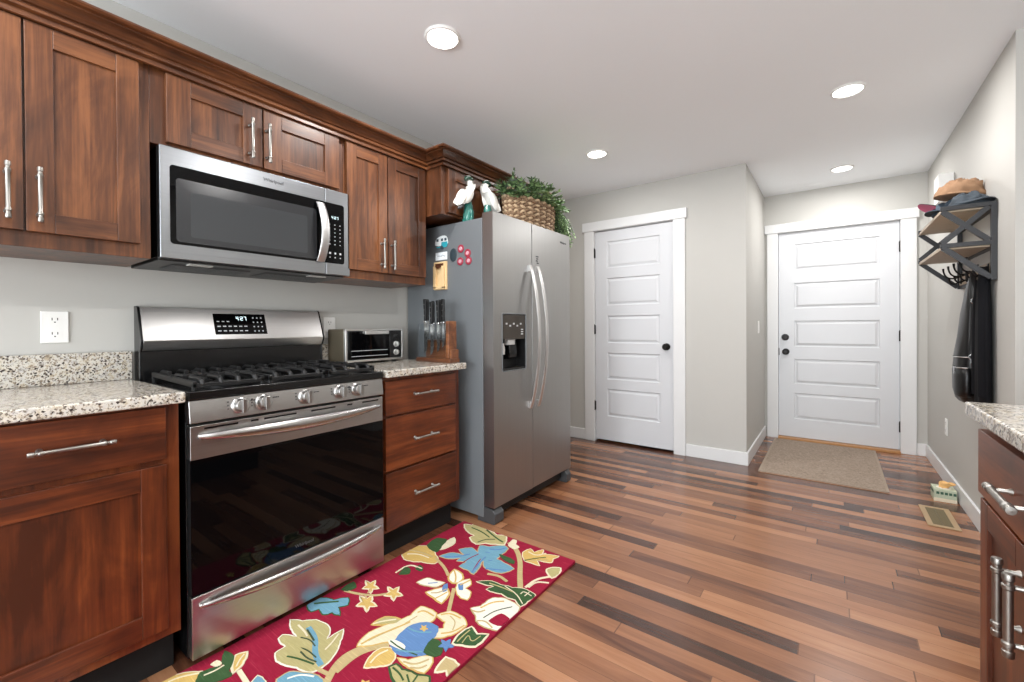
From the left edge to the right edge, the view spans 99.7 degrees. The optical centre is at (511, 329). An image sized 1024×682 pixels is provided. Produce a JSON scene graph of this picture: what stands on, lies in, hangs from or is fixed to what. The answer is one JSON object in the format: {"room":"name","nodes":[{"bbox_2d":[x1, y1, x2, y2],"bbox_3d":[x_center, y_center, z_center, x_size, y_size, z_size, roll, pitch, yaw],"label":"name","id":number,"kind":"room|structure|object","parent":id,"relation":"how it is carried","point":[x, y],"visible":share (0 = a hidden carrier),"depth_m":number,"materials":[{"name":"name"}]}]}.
{"room":"kitchen","nodes":[
{"label":"kitchen","id":0,"kind":"room"},
{"bbox_2d":[0,0,434,379],"bbox_3d":[-1.606,-0.087,1.766,0.100,2.438,6.925,0,1,37],"label":"wall","id":1,"kind":"structure","parent":0,"point":[100,301],"depth_m":1.78,"materials":[{"name":"beige paint"}]},
{"bbox_2d":[40,311,68,342],"bbox_3d":[-1.674,-0.009,1.582,0.008,0.116,0.072,0,1,37],"label":"wall outlet","id":2,"kind":"object","parent":1,"relation":"attached to","point":[54,325],"visible":1,"depth_m":1.58,"materials":[{"name":"white plastic"}]},
{"bbox_2d":[48,315,61,324],"bbox_3d":[-1.673,-0.035,1.581,0.002,0.038,0.034,0,1,37],"label":"socket","id":3,"kind":"object","parent":2,"relation":"attached to","point":[52,319],"depth_m":1.58,"materials":[{"name":"white plastic"}]},
{"bbox_2d":[48,329,61,338],"bbox_3d":[-1.672,0.017,1.581,0.002,0.038,0.034,0,1,37],"label":"socket","id":4,"kind":"object","parent":2,"relation":"attached to","point":[52,333],"depth_m":1.58,"materials":[{"name":"white plastic"}]},
{"bbox_2d":[0,351,132,388],"bbox_3d":[-1.698,0.145,1.539,0.020,0.113,0.528,0,1,37],"label":"backsplash","id":5,"kind":"structure","parent":1,"relation":"attached to","point":[16,371],"depth_m":1.59,"materials":[{"name":"stone"}]},
{"bbox_2d":[0,9,150,266],"bbox_3d":[-1.585,-0.603,1.383,0.388,0.705,0.606,0,1,37],"label":"upper cabinet","id":6,"kind":"object","parent":1,"relation":"attached to","point":[75,146],"visible":0.99,"depth_m":1.38,"materials":[{"name":"brown wood"}]},
{"bbox_2d":[149,65,342,192],"bbox_3d":[-1.179,-0.819,1.931,0.388,0.287,0.759,0,1,37],"label":"upper cabinet","id":7,"kind":"object","parent":1,"relation":"attached to","point":[184,114],"visible":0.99,"depth_m":1.76,"materials":[{"name":"brown wood"}]},
{"bbox_2d":[131,144,349,282],"bbox_3d":[-1.156,-0.462,1.942,0.399,0.422,0.772,0,1,37],"label":"microwave","id":8,"kind":"object","parent":7,"relation":"attached to","point":[209,216],"visible":0.99,"depth_m":1.78,"materials":[{"name":"silver metal"}]},
{"bbox_2d":[322,344,327,359],"bbox_3d":[-0.912,0.133,2.599,0.020,0.113,0.538,0,1,37],"label":"backsplash","id":9,"kind":"structure","parent":1,"relation":"attached to","point":[324,346],"depth_m":2.41,"materials":[{"name":"stone"}]},
{"bbox_2d":[323,317,334,337],"bbox_3d":[-1.034,-0.013,2.447,0.008,0.116,0.072,0,1,37],"label":"wall outlet","id":10,"kind":"object","parent":1,"relation":"attached to","point":[328,322],"visible":0.63,"depth_m":2.44,"materials":[{"name":"white plastic"}]},
{"bbox_2d":[327,320,332,325],"bbox_3d":[-1.032,-0.039,2.445,0.002,0.038,0.034,0,1,37],"label":"socket","id":11,"kind":"object","parent":10,"relation":"attached to","point":[329,322],"depth_m":2.45,"materials":[{"name":"white plastic"}]},
{"bbox_2d":[318,139,425,287],"bbox_3d":[-0.792,-0.616,2.453,0.388,0.705,0.537,0,1,37],"label":"upper cabinet","id":12,"kind":"object","parent":1,"relation":"attached to","point":[386,194],"visible":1,"depth_m":2.34,"materials":[{"name":"brown wood"}]},
{"bbox_2d":[425,165,502,228],"bbox_3d":[-0.271,-0.827,3.038,0.528,0.298,1.026,0,1,37],"label":"upper cabinet","id":13,"kind":"object","parent":1,"relation":"attached to","point":[443,183],"visible":0.3,"depth_m":2.57,"materials":[{"name":"brown wood"}]},
{"bbox_2d":[0,0,551,193],"bbox_3d":[-0.800,-0.987,2.292,0.568,0.086,3.008,0,1,37],"label":"crown molding","id":14,"kind":"structure","parent":13,"relation":"attached to","point":[80,19],"depth_m":1.68,"materials":[{"name":"brown wood"}]},
{"bbox_2d":[140,436,979,681],"bbox_3d":[0.092,1.165,1.245,3.447,0.080,8.287,0,1,37],"label":"floor","id":15,"kind":"structure","parent":0,"point":[685,568],"depth_m":1.95,"materials":[{"name":"brown wood"}]},
{"bbox_2d":[0,404,180,681],"bbox_3d":[-1.452,0.686,1.361,0.626,0.896,0.524,0,1,37],"label":"base cabinet","id":16,"kind":"object","parent":15,"relation":"on","point":[90,513],"visible":0.98,"depth_m":1.24,"materials":[{"name":"brown wood"}]},
{"bbox_2d":[0,351,184,424],"bbox_3d":[-1.454,0.163,1.359,0.627,0.148,0.528,0,1,37],"label":"countertop","id":17,"kind":"structure","parent":16,"relation":"on","point":[41,386],"depth_m":1.47,"materials":[{"name":"stone"}]},
{"bbox_2d":[134,306,383,660],"bbox_3d":[-1.047,0.513,1.880,0.656,1.228,0.769,0,1,37],"label":"gas range","id":18,"kind":"object","parent":15,"relation":"on","point":[281,443],"visible":0.99,"depth_m":1.70,"materials":[{"name":"silver metal"}]},
{"bbox_2d":[143,368,382,400],"bbox_3d":[-1.034,0.215,1.867,0.514,0.030,0.765,0,1,37],"label":"cooktop","id":19,"kind":"object","parent":18,"relation":"in","point":[258,388],"depth_m":1.67,"materials":[{"name":"black metal"}]},
{"bbox_2d":[173,395,376,658],"bbox_3d":[-1.082,0.679,1.909,0.557,0.897,0.757,0,1,37],"label":"oven","id":20,"kind":"object","parent":18,"relation":"in","point":[181,637],"depth_m":1.45,"materials":[{"name":"black glass"}]},
{"bbox_2d":[163,521,574,681],"bbox_3d":[-0.539,1.118,1.540,0.722,0.017,1.852,0,1,37],"label":"runner rug","id":21,"kind":"object","parent":15,"relation":"on","point":[421,615],"visible":1,"depth_m":1.66,"materials":[{"name":"red fabric"}]},
{"bbox_2d":[377,370,458,554],"bbox_3d":[-0.667,0.673,2.420,0.626,0.896,0.529,0,1,37],"label":"base cabinet","id":22,"kind":"object","parent":15,"relation":"on","point":[420,412],"visible":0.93,"depth_m":2.23,"materials":[{"name":"brown wood"}]},
{"bbox_2d":[322,344,465,377],"bbox_3d":[-0.668,0.150,2.418,0.627,0.148,0.538,0,1,37],"label":"countertop","id":23,"kind":"structure","parent":22,"relation":"on","point":[400,367],"depth_m":2.29,"materials":[{"name":"stone"}]},
{"bbox_2d":[328,329,402,362],"bbox_3d":[-0.834,0.092,2.511,0.204,0.195,0.389,0,1,37],"label":"toaster oven","id":24,"kind":"object","parent":23,"relation":"on","point":[344,345],"visible":0.94,"depth_m":2.41,"materials":[{"name":"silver metal"}]},
{"bbox_2d":[416,321,459,362],"bbox_3d":[-0.436,0.069,2.524,0.283,0.236,0.078,0,1,37],"label":"knife block","id":25,"kind":"object","parent":23,"relation":"on","point":[437,342],"visible":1,"depth_m":2.47,"materials":[{"name":"brown wood"}]},
{"bbox_2d":[423,299,426,323],"bbox_3d":[-0.510,-0.021,2.551,0.038,0.320,0.016,0,1,37],"label":"kitchen knife","id":26,"kind":"object","parent":25,"relation":"in","point":[424,300],"visible":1,"depth_m":2.54,"materials":[{"name":"black plastic"}]},
{"bbox_2d":[427,299,428,323],"bbox_3d":[-0.510,-0.033,2.603,0.032,0.300,0.016,0,1,37],"label":"kitchen knife","id":27,"kind":"object","parent":25,"relation":"in","point":[427,299],"visible":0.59,"depth_m":2.59,"materials":[{"name":"black plastic"}]},
{"bbox_2d":[429,302,432,323],"bbox_3d":[-0.468,-0.008,2.521,0.038,0.310,0.016,0,1,37],"label":"kitchen knife","id":28,"kind":"object","parent":25,"relation":"in","point":[430,303],"visible":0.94,"depth_m":2.51,"materials":[{"name":"black plastic"}]},
{"bbox_2d":[431,301,434,323],"bbox_3d":[-0.470,-0.026,2.574,0.032,0.290,0.016,0,1,37],"label":"kitchen knife","id":29,"kind":"object","parent":25,"relation":"in","point":[431,301],"visible":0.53,"depth_m":2.56,"materials":[{"name":"black plastic"}]},
{"bbox_2d":[436,300,439,323],"bbox_3d":[-0.426,-0.019,2.488,0.032,0.300,0.016,0,1,37],"label":"kitchen knife","id":30,"kind":"object","parent":25,"relation":"in","point":[437,301],"visible":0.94,"depth_m":2.48,"materials":[{"name":"black plastic"}]},
{"bbox_2d":[439,300,441,322],"bbox_3d":[-0.421,-0.030,2.538,0.032,0.290,0.016,0,1,37],"label":"kitchen knife","id":31,"kind":"object","parent":25,"relation":"in","point":[439,300],"visible":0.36,"depth_m":2.53,"materials":[{"name":"black plastic"}]},
{"bbox_2d":[441,299,444,322],"bbox_3d":[-0.394,-0.035,2.465,0.032,0.280,0.016,0,1,37],"label":"kitchen knife","id":32,"kind":"object","parent":25,"relation":"in","point":[442,300],"visible":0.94,"depth_m":2.46,"materials":[{"name":"black plastic"}]},
{"bbox_2d":[408,211,570,524],"bbox_3d":[-0.097,0.217,3.003,0.826,1.792,0.893,0,1,37],"label":"refrigerator","id":33,"kind":"object","parent":15,"relation":"on","point":[509,307],"visible":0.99,"depth_m":2.63,"materials":[{"name":"grey metal"}]},
{"bbox_2d":[433,261,447,289],"bbox_3d":[-0.451,-0.335,2.681,0.110,0.174,0.035,0,1,37],"label":"bottle opener","id":34,"kind":"object","parent":33,"relation":"attached to","point":[440,278],"visible":1,"depth_m":2.67,"materials":[{"name":"brown wood"}]},
{"bbox_2d":[436,251,446,260],"bbox_3d":[-0.440,-0.458,2.691,0.100,0.048,0.004,0,1,37],"label":"magnet","id":35,"kind":"object","parent":33,"relation":"attached to","point":[442,255],"visible":1,"depth_m":2.69,"materials":[{"name":"white plastic"}]},
{"bbox_2d":[435,235,447,249],"bbox_3d":[-0.440,-0.541,2.687,0.112,0.086,0.008,0,1,37],"label":"magnet","id":36,"kind":"object","parent":33,"relation":"attached to","point":[442,241],"visible":1,"depth_m":2.68,"materials":[{"name":"white plastic"}]},
{"bbox_2d":[450,248,456,260],"bbox_3d":[-0.357,-0.455,2.628,0.060,0.080,0.006,0,1,37],"label":"magnet","id":37,"kind":"object","parent":33,"relation":"attached to","point":[453,254],"visible":1,"depth_m":2.62},
{"bbox_2d":[457,257,462,264],"bbox_3d":[-0.312,-0.410,2.594,0.048,0.048,0.008,0,1,37],"label":"magnet","id":38,"kind":"object","parent":33,"relation":"attached to","point":[460,260],"visible":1,"depth_m":2.59,"materials":[{"name":"red plastic"}]},
{"bbox_2d":[458,245,463,252],"bbox_3d":[-0.308,-0.486,2.590,0.048,0.048,0.008,0,1,37],"label":"magnet","id":39,"kind":"object","parent":33,"relation":"attached to","point":[460,247],"visible":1,"depth_m":2.59,"materials":[{"name":"red plastic"}]},
{"bbox_2d":[453,176,475,221],"bbox_3d":[-0.270,-0.788,2.596,0.094,0.278,0.157,0,1,37],"label":"figurine","id":40,"kind":"object","parent":33,"relation":"on","point":[463,197],"visible":0.98,"depth_m":2.58,"materials":[{"name":"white ceramic"}]},
{"bbox_2d":[464,249,470,256],"bbox_3d":[-0.264,-0.454,2.558,0.048,0.048,0.008,0,1,37],"label":"magnet","id":41,"kind":"object","parent":33,"relation":"attached to","point":[467,253],"visible":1,"depth_m":2.55,"materials":[{"name":"red plastic"}]},
{"bbox_2d":[465,257,471,264],"bbox_3d":[-0.258,-0.408,2.554,0.048,0.048,0.008,0,1,37],"label":"magnet","id":42,"kind":"object","parent":33,"relation":"attached to","point":[468,260],"visible":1,"depth_m":2.55,"materials":[{"name":"red plastic"}]},
{"bbox_2d":[480,180,500,211],"bbox_3d":[-0.147,-0.790,2.704,0.094,0.278,0.157,0,1,37],"label":"figurine","id":43,"kind":"object","parent":33,"relation":"on","point":[490,202],"visible":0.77,"depth_m":2.68,"materials":[{"name":"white ceramic"}]},
{"bbox_2d":[501,186,554,230],"bbox_3d":[0.122,-0.787,2.956,0.231,0.271,0.562,0,1,38],"label":"wicker basket","id":44,"kind":"object","parent":33,"relation":"on","point":[534,211],"visible":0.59,"depth_m":2.79,"materials":[{"name":"beige wicker"}]},
{"bbox_2d":[493,168,575,247],"bbox_3d":[0.194,-0.812,2.948,0.351,0.516,0.862,0,1,37],"label":"artificial plant","id":45,"kind":"object","parent":44,"relation":"in","point":[536,190],"visible":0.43,"depth_m":2.81,"materials":[{"name":"green plant"}]},
{"bbox_2d":[758,438,889,493],"bbox_3d":[2.573,1.087,3.599,0.769,0.010,1.187,0,1,37],"label":"doormat","id":46,"kind":"object","parent":15,"relation":"on","point":[832,464],"visible":1,"depth_m":3.48,"materials":[{"name":"beige"}]},
{"bbox_2d":[918,504,961,531],"bbox_3d":[2.501,1.097,2.532,0.136,0.006,0.342,0,1,37],"label":"floor vent","id":47,"kind":"object","parent":15,"relation":"in","point":[934,516],"visible":1,"depth_m":2.52,"materials":[{"name":"beige metal"}]},
{"bbox_2d":[931,481,956,503],"bbox_3d":[2.791,1.038,2.793,0.110,0.118,0.118,0,1,37],"label":"tissue box","id":48,"kind":"object","parent":15,"relation":"on","point":[943,492],"visible":1,"depth_m":2.76,"materials":[{"name":"green cardboard"}]},
{"bbox_2d":[978,429,1023,681],"bbox_3d":[1.057,0.677,0.407,0.696,0.896,1.300,0,1,37],"label":"base cabinet","id":49,"kind":"object","parent":15,"relation":"on","point":[1000,464],"visible":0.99,"depth_m":0.93,"materials":[{"name":"brown wood"}]},
{"bbox_2d":[965,402,1023,452],"bbox_3d":[1.065,0.210,0.403,0.677,0.035,1.312,0,1,37],"label":"countertop","id":50,"kind":"structure","parent":49,"relation":"on","point":[1006,421],"depth_m":0.95,"materials":[{"name":"stone"}]},
{"bbox_2d":[113,0,1023,199],"bbox_3d":[0.076,-1.362,1.226,3.447,0.100,8.287,0,1,37],"label":"ceiling","id":51,"kind":"structure","parent":0,"point":[669,89],"depth_m":2.22,"materials":[{"name":"white paint"}]},
{"bbox_2d":[424,24,460,49],"bbox_3d":[-0.312,-1.309,1.940,0.162,0.012,0.162,0,1,37],"label":"recessed light","id":52,"kind":"object","parent":51,"relation":"in","point":[439,36],"visible":1,"depth_m":1.93,"materials":[{"name":"white plastic"}]},
{"bbox_2d":[586,149,607,157],"bbox_3d":[0.640,-1.324,3.257,0.162,0.012,0.162,0,1,37],"label":"recessed light","id":53,"kind":"object","parent":51,"relation":"in","point":[595,153],"visible":1,"depth_m":3.25,"materials":[{"name":"white plastic"}]},
{"bbox_2d":[830,164,853,171],"bbox_3d":[2.745,-1.340,3.595,0.162,0.012,0.162,0,1,37],"label":"recessed light","id":54,"kind":"object","parent":51,"relation":"in","point":[841,168],"visible":1,"depth_m":3.59,"materials":[{"name":"white plastic"}]},
{"bbox_2d":[830,81,866,97],"bbox_3d":[1.862,-1.326,2.395,0.162,0.012,0.162,0,1,37],"label":"recessed light","id":55,"kind":"object","parent":51,"relation":"in","point":[852,88],"visible":1,"depth_m":2.38,"materials":[{"name":"white plastic"}]},
{"bbox_2d":[560,163,747,452],"bbox_3d":[1.182,-0.121,4.071,1.834,2.438,0.100,0,1,37],"label":"wall","id":56,"kind":"structure","parent":0,"point":[716,201],"depth_m":3.67,"materials":[{"name":"beige paint"}]},
{"bbox_2d":[570,426,584,438],"bbox_3d":[0.620,1.046,4.431,0.300,0.105,0.014,0,1,37],"label":"baseboard","id":57,"kind":"structure","parent":56,"relation":"attached to","point":[577,432],"depth_m":4.39,"materials":[{"name":"white paint"}]},
{"bbox_2d":[594,221,673,450],"bbox_3d":[1.120,0.058,4.053,0.761,2.037,0.098,0,1,37],"label":"door","id":58,"kind":"structure","parent":56,"relation":"in","point":[633,329],"depth_m":4.04,"materials":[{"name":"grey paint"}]},
{"bbox_2d":[582,207,686,455],"bbox_3d":[1.146,0.020,4.082,0.998,2.156,0.128,0,1,37],"label":"trim","id":59,"kind":"structure","parent":56,"relation":"attached to","point":[678,216],"depth_m":3.85,"materials":[{"name":"white paint"}]},
{"bbox_2d":[686,444,747,465],"bbox_3d":[1.710,1.045,3.622,0.480,0.105,0.014,0,1,37],"label":"baseboard","id":60,"kind":"structure","parent":56,"relation":"attached to","point":[716,454],"depth_m":3.61,"materials":[{"name":"white paint"}]},
{"bbox_2d":[748,168,764,449],"bbox_3d":[2.224,-0.127,4.021,0.100,2.438,1.062,0,1,37],"label":"wall","id":61,"kind":"structure","parent":0,"point":[756,364],"depth_m":3.86,"materials":[{"name":"beige paint"}]},
{"bbox_2d":[747,426,765,464],"bbox_3d":[2.248,1.040,3.956,0.014,0.105,1.162,0,1,37],"label":"baseboard","id":62,"kind":"structure","parent":61,"relation":"attached to","point":[758,441],"depth_m":3.85,"materials":[{"name":"white paint"}]},
{"bbox_2d":[764,171,927,443],"bbox_3d":[3.098,-0.133,4.097,1.413,2.438,0.100,0,1,37],"label":"wall","id":63,"kind":"structure","parent":0,"point":[910,190],"depth_m":3.91,"materials":[{"name":"beige paint"}]},
{"bbox_2d":[779,221,899,448],"bbox_3d":[3.049,0.051,4.069,0.919,2.019,0.098,0,1,37],"label":"door","id":64,"kind":"structure","parent":63,"relation":"in","point":[839,332],"depth_m":4.06,"materials":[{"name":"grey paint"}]},
{"bbox_2d":[778,435,900,453],"bbox_3d":[3.057,1.075,4.085,0.917,0.022,0.110,0,1,37],"label":"threshold","id":65,"kind":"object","parent":63,"relation":"attached to","point":[897,451],"depth_m":4.03,"materials":[{"name":"brown wood"}]},
{"bbox_2d":[764,207,918,454],"bbox_3d":[3.070,0.016,4.102,1.153,2.139,0.128,0,1,37],"label":"trim","id":66,"kind":"structure","parent":63,"relation":"attached to","point":[907,218],"depth_m":3.79,"materials":[{"name":"white paint"}]},
{"bbox_2d":[917,443,927,455],"bbox_3d":[3.531,1.033,3.719,0.068,0.105,0.014,0,1,37],"label":"baseboard","id":67,"kind":"structure","parent":63,"relation":"attached to","point":[921,448],"depth_m":3.72,"materials":[{"name":"white paint"}]},
{"bbox_2d":[928,43,1007,509],"bbox_3d":[2.970,-0.123,2.822,0.100,2.438,2.101,0,1,37],"label":"wall","id":68,"kind":"structure","parent":0,"point":[977,147],"depth_m":2.60,"materials":[{"name":"beige paint"}]},
{"bbox_2d":[934,172,953,204],"bbox_3d":[2.965,-0.961,2.966,0.078,0.190,0.155,0,1,37],"label":"door chime","id":69,"kind":"object","parent":68,"relation":"attached to","point":[942,179],"visible":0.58,"depth_m":2.92,"materials":[{"name":"white plastic"}]},
{"bbox_2d":[945,418,947,435],"bbox_3d":[3.093,0.693,3.078,0.008,0.116,0.072,0,1,37],"label":"wall outlet","id":70,"kind":"object","parent":68,"relation":"attached to","point":[946,420],"visible":1,"depth_m":3.06,"materials":[{"name":"white plastic"}]},
{"bbox_2d":[926,444,979,531],"bbox_3d":[2.897,1.044,2.818,0.014,0.105,2.186,0,1,37],"label":"baseboard","id":71,"kind":"structure","parent":68,"relation":"attached to","point":[973,512],"depth_m":2.74,"materials":[{"name":"white paint"}]},
{"bbox_2d":[918,177,997,288],"bbox_3d":[2.516,-0.544,2.477,0.330,0.586,0.758,0,1,37],"label":"wall shelf","id":72,"kind":"object","parent":68,"relation":"attached to","point":[954,220],"depth_m":2.28,"materials":[{"name":"black metal"}]},
{"bbox_2d":[952,271,976,401],"bbox_3d":[2.514,0.037,2.392,0.278,0.719,0.112,-1,1,-44],"label":"purse","id":73,"kind":"object","parent":72,"relation":"hanging from","point":[961,366],"visible":0.78,"depth_m":2.33,"materials":[{"name":"black leather"}]},
{"bbox_2d":[971,264,992,402],"bbox_3d":[2.418,0.033,2.219,0.061,0.740,0.168,0,1,37],"label":"jacket","id":74,"kind":"object","parent":72,"relation":"hanging from","point":[981,331],"visible":0.89,"depth_m":2.17,"materials":[{"name":"black fabric"}]},
{"bbox_2d":[1008,28,1023,404],"bbox_3d":[2.435,-0.113,1.849,0.400,2.438,0.100,0,1,37],"label":"trim","id":75,"kind":"structure","parent":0,"point":[1016,42],"depth_m":1.93,"materials":[{"name":"beige paint"}]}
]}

